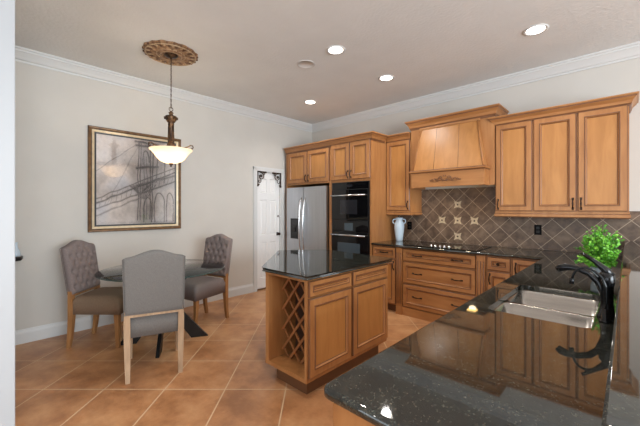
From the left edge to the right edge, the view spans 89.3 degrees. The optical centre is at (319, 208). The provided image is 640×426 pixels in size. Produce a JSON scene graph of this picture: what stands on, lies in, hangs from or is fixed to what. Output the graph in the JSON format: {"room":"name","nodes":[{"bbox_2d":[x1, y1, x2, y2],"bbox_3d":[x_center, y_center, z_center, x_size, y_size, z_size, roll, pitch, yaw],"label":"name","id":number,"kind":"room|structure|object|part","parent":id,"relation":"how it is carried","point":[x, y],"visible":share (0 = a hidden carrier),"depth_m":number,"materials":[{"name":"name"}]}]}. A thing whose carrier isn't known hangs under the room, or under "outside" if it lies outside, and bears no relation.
{"room":"kitchen","nodes":[
{"label":"kitchen","id":0,"kind":"room"},
{"bbox_2d":[15,256,22,260],"bbox_3d":[-3.027,0.495,3.190,0.153,0.040,0.165,0,0,44],"label":"ledge","id":1,"kind":"object","parent":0,"point":[19,258],"visible":0.29,"depth_m":3.19,"materials":[{"name":"black"}]},
{"bbox_2d":[15,242,20,256],"bbox_3d":[-3.021,0.405,3.219,0.072,0.140,0.072,0,0,44],"label":"vase","id":2,"kind":"object","parent":1,"relation":"on","point":[17,251],"visible":0.65,"depth_m":3.21,"materials":[{"name":"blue ceramic"}]},
{"bbox_2d":[15,61,311,330],"bbox_3d":[-3.343,-0.120,3.073,0.140,2.980,9.100,0,0,44],"label":"wall","id":3,"kind":"structure","parent":0,"point":[54,110],"depth_m":3.80,"materials":[{"name":"paint"}]},
{"bbox_2d":[88,125,180,231],"bbox_3d":[-2.275,-0.340,4.066,0.036,1.220,1.055,0,0,44],"label":"framed picture","id":4,"kind":"object","parent":3,"relation":"attached to","point":[130,188],"visible":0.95,"depth_m":3.99,"materials":[{"name":"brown paper"}]},
{"bbox_2d":[15,284,253,344],"bbox_3d":[-2.116,1.299,4.247,0.017,0.142,2.963,0,0,44],"label":"baseboard","id":5,"kind":"structure","parent":3,"relation":"attached to","point":[22,336],"depth_m":3.62,"materials":[{"name":"white wood"}]},
{"bbox_2d":[257,171,266,185],"bbox_3d":[-0.977,-0.500,5.436,0.038,0.265,0.202,0,0,44],"label":"bracket","id":6,"kind":"object","parent":3,"relation":"attached to","point":[264,172],"visible":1,"depth_m":5.40,"materials":[{"name":"grey metal"}]},
{"bbox_2d":[257,172,280,288],"bbox_3d":[-0.881,0.364,5.568,0.104,1.961,0.482,0,0,44],"label":"door","id":7,"kind":"structure","parent":3,"relation":"in","point":[268,233],"depth_m":5.56,"materials":[{"name":"white wood"}]},
{"bbox_2d":[253,166,284,291],"bbox_3d":[-0.909,0.335,5.596,0.145,2.070,0.660,0,0,44],"label":"trim","id":8,"kind":"structure","parent":3,"relation":"attached to","point":[255,168],"depth_m":5.45,"materials":[{"name":"grey wood"}]},
{"bbox_2d":[272,172,281,187],"bbox_3d":[-0.753,-0.500,5.670,0.038,0.265,0.202,0,0,44],"label":"bracket","id":9,"kind":"object","parent":3,"relation":"attached to","point":[277,177],"visible":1,"depth_m":5.69,"materials":[{"name":"grey metal"}]},
{"bbox_2d":[15,287,430,425],"bbox_3d":[-0.108,1.420,0.061,9.000,0.100,9.300,0,0,44],"label":"floor","id":10,"kind":"structure","parent":0,"point":[225,379],"depth_m":2.58,"materials":[{"name":"tile"}]},
{"bbox_2d":[59,240,123,348],"bbox_3d":[-2.260,0.848,3.387,0.590,1.044,0.490,0,0,-2],"label":"dining chair","id":11,"kind":"object","parent":10,"relation":"on","point":[79,257],"visible":0.94,"depth_m":3.20,"materials":[{"name":"grey fabric"}]},
{"bbox_3d":[-2.452,1.090,3.183,0.071,0.560,0.048,0,0,-2],"label":"leg","id":12,"kind":"part","parent":11,"relation":"part of","materials":[{"name":"brown wood"}]},
{"bbox_3d":[-2.482,0.587,3.378,0.142,0.517,0.444,0,0,-2],"label":"backrest","id":13,"kind":"part","parent":11,"relation":"part of","materials":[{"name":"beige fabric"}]},
{"bbox_3d":[-2.453,0.850,3.379,0.034,0.030,0.380,0,0,-2],"label":"rail","id":14,"kind":"part","parent":11,"relation":"part of","materials":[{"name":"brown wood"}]},
{"bbox_3d":[-2.469,1.090,3.574,0.071,0.560,0.048,0,0,-2],"label":"leg","id":15,"kind":"part","parent":11,"relation":"part of","materials":[{"name":"brown wood"}]},
{"bbox_3d":[-2.203,0.946,3.389,0.475,0.178,0.490,0,0,-2],"label":"seat","id":16,"kind":"part","parent":11,"relation":"part of","materials":[{"name":"brown fabric"}]},
{"bbox_3d":[-2.001,1.190,3.197,0.048,0.360,0.048,0,0,-2],"label":"leg","id":17,"kind":"part","parent":11,"relation":"part of","materials":[{"name":"brown wood"}]},
{"bbox_2d":[122,250,185,384],"bbox_3d":[-1.442,0.848,2.827,0.490,1.044,0.590,0,0,-27],"label":"dining chair","id":18,"kind":"object","parent":10,"relation":"on","point":[153,280],"visible":1,"depth_m":2.61,"materials":[{"name":"grey fabric"}]},
{"bbox_3d":[-1.523,1.090,2.558,0.048,0.560,0.071,0,0,-27],"label":"leg","id":19,"kind":"part","parent":18,"relation":"part of","materials":[{"name":"brown wood"}]},
{"bbox_3d":[-1.735,1.190,2.958,0.048,0.360,0.048,0,0,-27],"label":"leg","id":20,"kind":"part","parent":18,"relation":"part of","materials":[{"name":"brown wood"}]},
{"bbox_3d":[-1.468,0.946,2.878,0.490,0.178,0.475,0,0,-27],"label":"seat","id":21,"kind":"part","parent":18,"relation":"part of","materials":[{"name":"grey fabric"}]},
{"bbox_3d":[-1.340,0.587,2.630,0.444,0.517,0.142,0,0,-27],"label":"backrest","id":22,"kind":"part","parent":18,"relation":"part of","materials":[{"name":"grey fabric"}]},
{"bbox_3d":[-1.353,0.850,2.655,0.380,0.030,0.034,0,0,-27],"label":"rail","id":23,"kind":"part","parent":18,"relation":"part of","materials":[{"name":"brown wood"}]},
{"bbox_3d":[-1.380,1.190,3.142,0.048,0.360,0.048,0,0,-27],"label":"leg","id":24,"kind":"part","parent":18,"relation":"part of","materials":[{"name":"brown wood"}]},
{"bbox_3d":[-1.175,1.090,2.739,0.048,0.560,0.071,0,0,-27],"label":"leg","id":25,"kind":"part","parent":18,"relation":"part of","materials":[{"name":"brown wood"}]},
{"bbox_2d":[94,259,224,357],"bbox_3d":[-1.621,0.995,3.380,1.206,0.750,1.206,0,0,44],"label":"dining table","id":26,"kind":"object","parent":10,"relation":"on","point":[193,267],"visible":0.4,"depth_m":3.37,"materials":[{"name":"glass"},{"name":"black metal"}]},
{"bbox_3d":[-1.683,1.002,3.361,0.730,0.735,0.032,0,0,-17],"label":"leg","id":27,"kind":"part","parent":26,"relation":"part of","materials":[{"name":"black"}]},
{"bbox_3d":[-1.602,1.002,3.318,0.032,0.735,0.730,0,0,-17],"label":"leg","id":28,"kind":"part","parent":26,"relation":"part of","materials":[{"name":"black metal"}]},
{"bbox_3d":[-1.621,0.626,3.380,1.206,0.012,1.206,0,0,44],"label":"glass","id":29,"kind":"part","parent":26,"relation":"part of","materials":[{"name":"grey"}]},
{"bbox_3d":[-1.559,1.002,3.400,0.730,0.735,0.032,0,0,-17],"label":"leg","id":30,"kind":"part","parent":26,"relation":"part of","materials":[{"name":"black metal"}]},
{"bbox_2d":[184,234,232,323],"bbox_3d":[-1.444,0.848,3.983,0.490,1.044,0.590,0,0,31],"label":"dining chair","id":31,"kind":"object","parent":10,"relation":"on","point":[218,247],"visible":0.8,"depth_m":4.03,"materials":[{"name":"grey fabric"}]},
{"bbox_3d":[-1.399,1.190,3.666,0.048,0.360,0.048,0,0,31],"label":"leg","id":32,"kind":"part","parent":31,"relation":"part of","materials":[{"name":"brown wood"}]},
{"bbox_3d":[-1.473,0.946,3.934,0.490,0.178,0.475,0,0,31],"label":"seat","id":33,"kind":"part","parent":31,"relation":"part of","materials":[{"name":"beige fabric"}]},
{"bbox_3d":[-1.510,1.090,4.256,0.048,0.560,0.071,0,0,31],"label":"leg","id":34,"kind":"part","parent":31,"relation":"part of","materials":[{"name":"brown wood"}]},
{"bbox_3d":[-1.331,0.587,4.175,0.444,0.517,0.142,0,0,31],"label":"backrest","id":35,"kind":"part","parent":31,"relation":"part of","materials":[{"name":"beige fabric"}]},
{"bbox_3d":[-1.173,1.090,4.056,0.048,0.560,0.071,0,0,31],"label":"leg","id":36,"kind":"part","parent":31,"relation":"part of","materials":[{"name":"brown wood"}]},
{"bbox_2d":[283,140,330,249],"bbox_3d":[0.014,0.155,5.617,1.062,2.430,0.786,0,0,44],"label":"tall cabinet","id":37,"kind":"object","parent":10,"relation":"on","point":[307,165],"visible":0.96,"depth_m":5.32,"materials":[{"name":"brown wood"}]},
{"bbox_3d":[-0.388,-0.693,5.531,0.480,0.525,0.025,0,0,44],"label":"door","id":38,"kind":"part","parent":37,"relation":"part of","materials":[{"name":"brown wood"}]},
{"bbox_3d":[0.014,-1.008,5.617,1.062,0.105,0.786,0,0,44],"label":"crown moulding","id":39,"kind":"part","parent":37,"relation":"part of","materials":[{"name":"brown wood"}]},
{"bbox_3d":[-0.033,-0.693,5.193,0.480,0.525,0.025,0,0,44],"label":"door","id":40,"kind":"part","parent":37,"relation":"part of","materials":[{"name":"brown wood"}]},
{"bbox_2d":[287,186,328,249],"bbox_3d":[-0.016,0.505,5.585,0.945,1.730,0.813,0,0,44],"label":"refrigerator","id":41,"kind":"object","parent":10,"relation":"on","point":[307,207],"visible":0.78,"depth_m":5.29,"materials":[{"name":"silver metal"}]},
{"bbox_3d":[-0.410,0.460,5.548,0.425,1.640,0.060,0,0,44],"label":"freezer door","id":42,"kind":"part","parent":41,"relation":"part of","materials":[{"name":"metal"}]},
{"bbox_3d":[-0.328,0.285,5.383,0.028,0.943,0.090,0,0,44],"label":"handle","id":43,"kind":"part","parent":41,"relation":"part of","materials":[{"name":"grey metal"}]},
{"bbox_3d":[-0.263,0.285,5.321,0.028,0.943,0.090,0,0,44],"label":"handle","id":44,"kind":"part","parent":41,"relation":"part of","materials":[{"name":"grey metal"}]},
{"bbox_3d":[-0.065,0.460,5.219,0.512,1.640,0.060,0,0,44],"label":"fridge door","id":45,"kind":"part","parent":41,"relation":"part of","materials":[{"name":"metal"}]},
{"bbox_2d":[262,249,392,393],"bbox_3d":[-0.131,0.920,3.106,1.258,0.900,1.197,0,0,44],"label":"kitchen island","id":46,"kind":"object","parent":10,"relation":"on","point":[327,310],"visible":0.99,"depth_m":2.63,"materials":[{"name":"brown wood"}]},
{"bbox_3d":[0.088,0.578,2.479,0.025,0.115,0.484,0,0,44],"label":"drawer","id":47,"kind":"part","parent":46,"relation":"part of","materials":[{"name":"brown wood"}]},
{"bbox_3d":[0.088,0.931,2.479,0.025,0.567,0.484,0,0,44],"label":"door","id":48,"kind":"part","parent":46,"relation":"part of","materials":[{"name":"brown wood"}]},
{"bbox_3d":[0.451,0.578,2.860,0.025,0.115,0.529,0,0,44],"label":"drawer","id":49,"kind":"part","parent":46,"relation":"part of","materials":[{"name":"brown wood"}]},
{"bbox_3d":[0.451,0.931,2.860,0.025,0.567,0.529,0,0,44],"label":"door","id":50,"kind":"part","parent":46,"relation":"part of","materials":[{"name":"brown wood"}]},
{"bbox_2d":[328,131,397,255],"bbox_3d":[0.693,0.155,4.970,0.814,2.430,0.786,0,0,44],"label":"tall cabinet","id":51,"kind":"object","parent":10,"relation":"on","point":[361,156],"visible":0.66,"depth_m":4.68,"materials":[{"name":"brown wood"}]},
{"bbox_3d":[0.303,-0.703,4.873,0.358,0.545,0.025,0,0,44],"label":"door","id":52,"kind":"part","parent":51,"relation":"part of","materials":[{"name":"brown wood"}]},
{"bbox_2d":[330,181,369,254],"bbox_3d":[0.651,0.289,4.971,0.697,1.362,0.782,0,0,44],"label":"double oven","id":53,"kind":"object","parent":51,"relation":"in","point":[350,233],"visible":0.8,"depth_m":4.69,"materials":[{"name":"black glass"}]},
{"bbox_3d":[0.404,0.385,4.709,0.630,0.024,0.062,0,0,44],"label":"handle","id":54,"kind":"part","parent":53,"relation":"part of","materials":[{"name":"grey metal"}]},
{"bbox_3d":[0.404,-0.195,4.709,0.630,0.024,0.062,0,0,44],"label":"handle","id":55,"kind":"part","parent":53,"relation":"part of","materials":[{"name":"grey metal"}]},
{"bbox_3d":[0.432,-0.335,4.738,0.670,0.100,0.014,0,0,44],"label":"control panel","id":56,"kind":"part","parent":53,"relation":"part of","materials":[{"name":"black glass"}]},
{"bbox_3d":[0.429,0.654,4.735,0.670,0.612,0.022,0,0,44],"label":"oven door","id":57,"kind":"part","parent":53,"relation":"part of","materials":[{"name":"black glass"}]},
{"bbox_3d":[0.429,-0.061,4.735,0.670,0.433,0.022,0,0,44],"label":"oven door","id":58,"kind":"part","parent":53,"relation":"part of","materials":[{"name":"black glass"}]},
{"bbox_3d":[0.432,0.253,4.738,0.670,0.175,0.014,0,0,44],"label":"control panel","id":59,"kind":"part","parent":53,"relation":"part of","materials":[{"name":"black glass"}]},
{"bbox_3d":[0.693,-1.008,4.970,0.814,0.105,0.786,0,0,44],"label":"crown moulding","id":60,"kind":"part","parent":51,"relation":"part of","materials":[{"name":"brown wood"}]},
{"bbox_3d":[0.567,-0.703,4.621,0.356,0.545,0.025,0,0,44],"label":"door","id":61,"kind":"part","parent":51,"relation":"part of","materials":[{"name":"brown wood"}]},
{"bbox_2d":[373,245,395,310],"bbox_3d":[1.087,0.936,4.612,0.377,0.868,0.736,0,0,44],"label":"base cabinet","id":62,"kind":"object","parent":10,"relation":"on","point":[381,251],"visible":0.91,"depth_m":4.31,"materials":[{"name":"brown wood"}]},
{"bbox_3d":[0.866,0.585,4.378,0.355,0.140,0.025,0,0,44],"label":"drawer","id":63,"kind":"part","parent":62,"relation":"part of","materials":[{"name":"brown wood"}]},
{"bbox_3d":[0.866,0.963,4.378,0.355,0.585,0.025,0,0,44],"label":"door","id":64,"kind":"part","parent":62,"relation":"part of","materials":[{"name":"brown wood"}]},
{"bbox_2d":[396,247,485,321],"bbox_3d":[1.619,0.936,4.106,1.087,0.868,0.736,0,0,44],"label":"base cabinet","id":65,"kind":"object","parent":10,"relation":"on","point":[430,285],"visible":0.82,"depth_m":3.89,"materials":[{"name":"brown wood"}]},
{"bbox_3d":[1.396,1.317,3.878,0.910,0.105,0.018,0,0,44],"label":"rail","id":66,"kind":"part","parent":65,"relation":"part of","materials":[{"name":"brown wood"}]},
{"bbox_3d":[1.394,1.110,3.875,0.890,0.290,0.025,0,0,44],"label":"drawer","id":67,"kind":"part","parent":65,"relation":"part of","materials":[{"name":"brown wood"}]},
{"bbox_3d":[1.394,0.815,3.875,0.890,0.270,0.025,0,0,44],"label":"drawer","id":68,"kind":"part","parent":65,"relation":"part of","materials":[{"name":"brown wood"}]},
{"bbox_3d":[1.394,0.590,3.875,0.890,0.150,0.025,0,0,44],"label":"drawer","id":69,"kind":"part","parent":65,"relation":"part of","materials":[{"name":"brown wood"}]},
{"bbox_2d":[333,290,588,425],"bbox_3d":[1.268,0.937,1.802,0.597,0.866,3.062,0,0,44],"label":"base cabinet","id":70,"kind":"object","parent":10,"relation":"on","point":[341,417],"visible":0.02,"depth_m":0.83,"materials":[{"name":"brown wood"}]},
{"bbox_3d":[0.239,0.937,0.683,0.544,0.866,0.022,0,0,44],"label":"panel","id":71,"kind":"part","parent":70,"relation":"part of","materials":[{"name":"brown wood"}]},
{"bbox_2d":[324,240,622,425],"bbox_3d":[0.807,0.485,2.739,2.558,0.031,3.836,0,0,44],"label":"countertop","id":72,"kind":"structure","parent":70,"relation":"on","point":[476,364],"depth_m":0.96,"materials":[{"name":"stone"}]},
{"bbox_2d":[392,218,405,240],"bbox_3d":[1.164,0.300,4.760,0.149,0.338,0.146,0,0,44],"label":"vase","id":73,"kind":"object","parent":72,"relation":"on","point":[399,224],"visible":1,"depth_m":4.71,"materials":[{"name":"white ceramic"}]},
{"bbox_2d":[403,241,490,250],"bbox_3d":[1.584,0.453,4.070,0.900,0.032,0.540,0,0,44],"label":"cooktop","id":74,"kind":"object","parent":72,"relation":"in","point":[421,244],"visible":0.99,"depth_m":3.96,"materials":[{"name":"black glass"}]},
{"bbox_2d":[494,290,599,327],"bbox_3d":[1.152,0.604,1.637,0.396,0.199,0.696,0,0,44],"label":"sink","id":75,"kind":"object","parent":72,"relation":"in","point":[578,312],"visible":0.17,"depth_m":1.77,"materials":[{"name":"metal"}]},
{"bbox_3d":[1.026,0.597,1.506,0.396,0.186,0.332,0,0,44],"label":"bowl","id":76,"kind":"part","parent":75,"relation":"part of","materials":[{"name":"metal"}]},
{"bbox_3d":[1.268,0.602,1.759,0.396,0.196,0.360,0,0,44],"label":"bowl","id":77,"kind":"part","parent":75,"relation":"part of","materials":[{"name":"metal"}]},
{"bbox_2d":[555,252,615,319],"bbox_3d":[1.186,0.331,1.453,0.218,0.277,0.068,0,0,44],"label":"tap","id":78,"kind":"object","parent":72,"relation":"on","point":[606,273],"visible":0.85,"depth_m":1.40,"materials":[{"name":"black metal"}]},
{"bbox_3d":[1.181,0.331,1.464,0.036,0.155,0.197,0,0,-44],"label":"spout","id":79,"kind":"part","parent":78,"relation":"part of","materials":[{"name":"black metal"}]},
{"bbox_3d":[1.219,0.247,1.422,0.117,0.109,0.043,0,0,44],"label":"lever","id":80,"kind":"part","parent":78,"relation":"part of","materials":[{"name":"black metal"}]},
{"bbox_2d":[569,266,611,323],"bbox_3d":[1.148,0.358,1.378,0.142,0.223,0.044,0,0,44],"label":"tap","id":81,"kind":"object","parent":72,"relation":"on","point":[604,318],"visible":1,"depth_m":1.34,"materials":[{"name":"black metal"}]},
{"bbox_3d":[1.144,0.338,1.382,0.129,0.184,0.018,0,0,44],"label":"spout","id":82,"kind":"part","parent":81,"relation":"part of","materials":[{"name":"black metal"}]},
{"bbox_2d":[573,224,624,276],"bbox_3d":[1.859,0.286,2.164,0.260,0.367,0.249,0,0,-15],"label":"potted plant","id":83,"kind":"object","parent":72,"relation":"on","point":[599,247],"visible":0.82,"depth_m":2.12,"materials":[{"name":"green plant"}]},
{"bbox_3d":[1.868,0.428,2.157,0.108,0.084,0.108,0,0,44],"label":"pot","id":84,"kind":"part","parent":83,"relation":"part of","materials":[{"name":"grey"}]},
{"bbox_2d":[486,255,511,290],"bbox_3d":[2.102,0.936,3.646,0.241,0.868,0.736,0,0,44],"label":"base cabinet","id":85,"kind":"object","parent":10,"relation":"on","point":[498,269],"visible":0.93,"depth_m":3.42,"materials":[{"name":"brown wood"}]},
{"bbox_3d":[1.881,0.585,3.412,0.222,0.140,0.025,0,0,44],"label":"drawer","id":86,"kind":"part","parent":85,"relation":"part of","materials":[{"name":"brown wood"}]},
{"bbox_3d":[1.881,0.963,3.412,0.222,0.585,0.025,0,0,44],"label":"door","id":87,"kind":"part","parent":85,"relation":"part of","materials":[{"name":"brown wood"}]},
{"bbox_2d":[512,258,538,275],"bbox_3d":[2.495,0.936,3.272,0.840,0.868,0.736,0,0,44],"label":"base cabinet","id":88,"kind":"object","parent":10,"relation":"on","point":[518,264],"visible":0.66,"depth_m":3.27,"materials":[{"name":"brown wood"}]},
{"bbox_2d":[15,0,639,123],"bbox_3d":[-0.108,-1.660,0.061,9.000,0.100,9.300,0,0,44],"label":"ceiling","id":89,"kind":"structure","parent":0,"point":[249,52],"depth_m":3.10,"materials":[{"name":"white paint"}]},
{"bbox_2d":[142,40,197,65],"bbox_3d":[-1.540,-1.592,3.350,0.532,0.037,0.532,0,0,44],"label":"ceiling medallion","id":90,"kind":"object","parent":89,"relation":"attached to","point":[155,49],"visible":0.99,"depth_m":3.28,"materials":[{"name":"gold metal"}]},
{"bbox_2d":[148,52,193,166],"bbox_3d":[-1.560,-1.009,3.346,0.434,1.158,0.445,0,0,44],"label":"pendant lamp","id":91,"kind":"object","parent":90,"relation":"hanging from","point":[171,154],"visible":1,"depth_m":3.30,"materials":[{"name":"brown metal"}]},
{"bbox_3d":[-1.540,-0.540,3.350,0.412,0.144,0.412,0,0,44],"label":"lamp shade","id":92,"kind":"part","parent":91,"relation":"part of","materials":[{"name":"beige glass"}]},
{"bbox_3d":[-1.540,-0.831,3.350,0.135,0.442,0.135,0,0,-24],"label":"stem","id":93,"kind":"part","parent":91,"relation":"part of","materials":[{"name":"brown metal"}]},
{"bbox_3d":[-1.540,-1.289,3.350,0.014,0.530,0.014,0,0,-1],"label":"chain","id":94,"kind":"part","parent":91,"relation":"part of","materials":[{"name":"brown metal"}]},
{"bbox_2d":[297,60,314,67],"bbox_3d":[-0.156,-1.605,3.605,0.200,0.008,0.200,0,0,44],"label":"ceiling speaker","id":95,"kind":"object","parent":89,"relation":"attached to","point":[303,63],"visible":1,"depth_m":3.60,"materials":[{"name":"grey"}]},
{"bbox_2d":[304,100,316,104],"bbox_3d":[-0.148,-1.605,4.891,0.196,0.008,0.196,0,0,44],"label":"recessed light","id":96,"kind":"object","parent":89,"relation":"in","point":[310,102],"visible":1,"depth_m":4.90,"materials":[{"name":"white"}]},
{"bbox_2d":[326,45,344,54],"bbox_3d":[0.160,-1.605,3.286,0.196,0.008,0.196,0,0,44],"label":"recessed light","id":97,"kind":"object","parent":89,"relation":"in","point":[334,49],"visible":1,"depth_m":3.28,"materials":[{"name":"grey"}]},
{"bbox_2d":[378,75,393,81],"bbox_3d":[0.815,-1.605,3.988,0.196,0.008,0.196,0,0,44],"label":"recessed light","id":98,"kind":"object","parent":89,"relation":"in","point":[384,78],"visible":1,"depth_m":3.99,"materials":[{"name":"grey"}]},
{"bbox_2d":[523,24,548,35],"bbox_3d":[1.941,-1.605,2.916,0.196,0.008,0.196,0,0,44],"label":"recessed light","id":99,"kind":"object","parent":89,"relation":"in","point":[537,29],"visible":1,"depth_m":2.91,"materials":[{"name":"grey"}]},
{"bbox_2d":[312,58,639,255],"bbox_3d":[3.038,-0.120,3.364,8.940,2.980,0.118,0,0,44],"label":"wall","id":100,"kind":"structure","parent":0,"point":[623,77],"depth_m":3.69,"materials":[{"name":"paint"}]},
{"bbox_2d":[15,41,639,131],"bbox_3d":[1.501,-1.548,1.750,8.700,0.125,4.335,0,0,44],"label":"trim","id":101,"kind":"structure","parent":100,"relation":"attached to","point":[630,51],"depth_m":4.00,"materials":[{"name":"grey paint"}]},
{"bbox_2d":[386,132,421,215],"bbox_3d":[1.220,-0.482,4.737,0.397,1.155,0.396,0,0,44],"label":"upper cabinet","id":102,"kind":"object","parent":100,"relation":"attached to","point":[401,199],"visible":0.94,"depth_m":4.62,"materials":[{"name":"brown wood"}]},
{"bbox_3d":[1.115,-0.470,4.638,0.367,0.990,0.025,0,0,44],"label":"door","id":103,"kind":"part","parent":102,"relation":"part of","materials":[{"name":"brown wood"}]},
{"bbox_3d":[1.216,-1.008,4.741,0.387,0.105,0.396,0,0,44],"label":"crown moulding","id":104,"kind":"part","parent":102,"relation":"part of","materials":[{"name":"brown wood"}]},
{"bbox_3d":[1.239,0.065,4.758,0.397,0.060,0.340,0,0,44],"label":"light rail","id":105,"kind":"part","parent":102,"relation":"part of","materials":[{"name":"brown wood"}]},
{"bbox_2d":[404,103,508,189],"bbox_3d":[1.696,-0.740,4.177,1.187,0.930,0.552,0,0,44],"label":"range hood","id":106,"kind":"object","parent":100,"relation":"attached to","point":[455,148],"visible":1,"depth_m":3.97,"materials":[{"name":"brown wood"}]},
{"bbox_3d":[1.588,-0.477,4.038,0.944,0.045,0.202,0,0,44],"label":"ledge moulding","id":107,"kind":"part","parent":106,"relation":"part of","materials":[{"name":"brown wood"}]},
{"bbox_3d":[1.765,-0.715,4.250,1.055,0.870,0.350,0,0,44],"label":"frame","id":108,"kind":"part","parent":106,"relation":"part of","materials":[{"name":"brown wood"}]},
{"bbox_3d":[1.742,-1.130,4.226,1.187,0.150,0.416,0,0,44],"label":"crown moulding","id":109,"kind":"part","parent":106,"relation":"part of","materials":[{"name":"brown wood"}]},
{"bbox_2d":[398,187,639,254],"bbox_3d":[2.443,0.096,3.836,3.413,0.748,0.015,0,0,44],"label":"tile backsplash","id":110,"kind":"structure","parent":100,"relation":"attached to","point":[452,215],"depth_m":4.12,"materials":[{"name":"brown tile"}]},
{"bbox_2d":[407,222,411,229],"bbox_3d":[1.345,0.255,4.871,0.072,0.116,0.008,0,0,44],"label":"wall outlet","id":111,"kind":"object","parent":110,"relation":"attached to","point":[409,224],"visible":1,"depth_m":4.87,"materials":[{"name":"black plastic"}]},
{"bbox_2d":[534,225,541,234],"bbox_3d":[2.522,0.245,3.751,0.072,0.116,0.008,0,0,44],"label":"wall outlet","id":112,"kind":"object","parent":110,"relation":"attached to","point":[537,228],"visible":1,"depth_m":3.75,"materials":[{"name":"black plastic"}]},
{"bbox_2d":[488,91,638,218],"bbox_3d":[2.542,-0.480,3.479,1.259,1.150,0.396,0,0,44],"label":"upper cabinet","id":113,"kind":"object","parent":100,"relation":"attached to","point":[571,160],"visible":1,"depth_m":3.31,"materials":[{"name":"brown wood"}]},
{"bbox_3d":[2.168,-0.468,3.635,0.357,0.985,0.025,0,0,44],"label":"door","id":114,"kind":"part","parent":113,"relation":"part of","materials":[{"name":"brown wood"}]},
{"bbox_3d":[2.440,-0.468,3.376,0.362,0.985,0.025,0,0,44],"label":"door","id":115,"kind":"part","parent":113,"relation":"part of","materials":[{"name":"brown wood"}]},
{"bbox_3d":[2.561,0.065,3.499,1.147,0.060,0.340,0,0,44],"label":"light rail","id":116,"kind":"part","parent":113,"relation":"part of","materials":[{"name":"brown wood"}]},
{"bbox_3d":[2.542,-1.002,3.479,1.259,0.105,0.396,0,0,44],"label":"crown moulding","id":117,"kind":"part","parent":113,"relation":"part of","materials":[{"name":"brown wood"}]},
{"bbox_3d":[2.712,-0.468,3.117,0.362,0.985,0.025,0,0,44],"label":"door","id":118,"kind":"part","parent":113,"relation":"part of","materials":[{"name":"brown wood"}]},
{"bbox_3d":[1.810,0.863,1.817,0.144,1.014,3.788,0,0,44],"label":"wall","id":119,"kind":"structure","parent":0,"visible":0},
{"bbox_2d":[601,241,639,425],"bbox_3d":[1.913,0.338,1.698,0.490,0.032,3.818,0,0,44],"label":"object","id":120,"kind":"structure","parent":119,"relation":"on","point":[621,407],"depth_m":0.72,"materials":[{"name":"stone"}]},
{"bbox_3d":[-2.521,-0.120,2.501,1.840,2.980,0.125,0,0,44],"label":"wall","id":121,"kind":"structure","parent":0,"visible":0},
{"bbox_2d":[0,0,14,425],"bbox_3d":[-1.874,-0.120,1.885,0.086,2.980,0.145,0,0,44],"label":"trim","id":122,"kind":"structure","parent":121,"relation":"attached to","point":[7,7],"depth_m":1.88,"materials":[{"name":"grey paint"}]}
]}

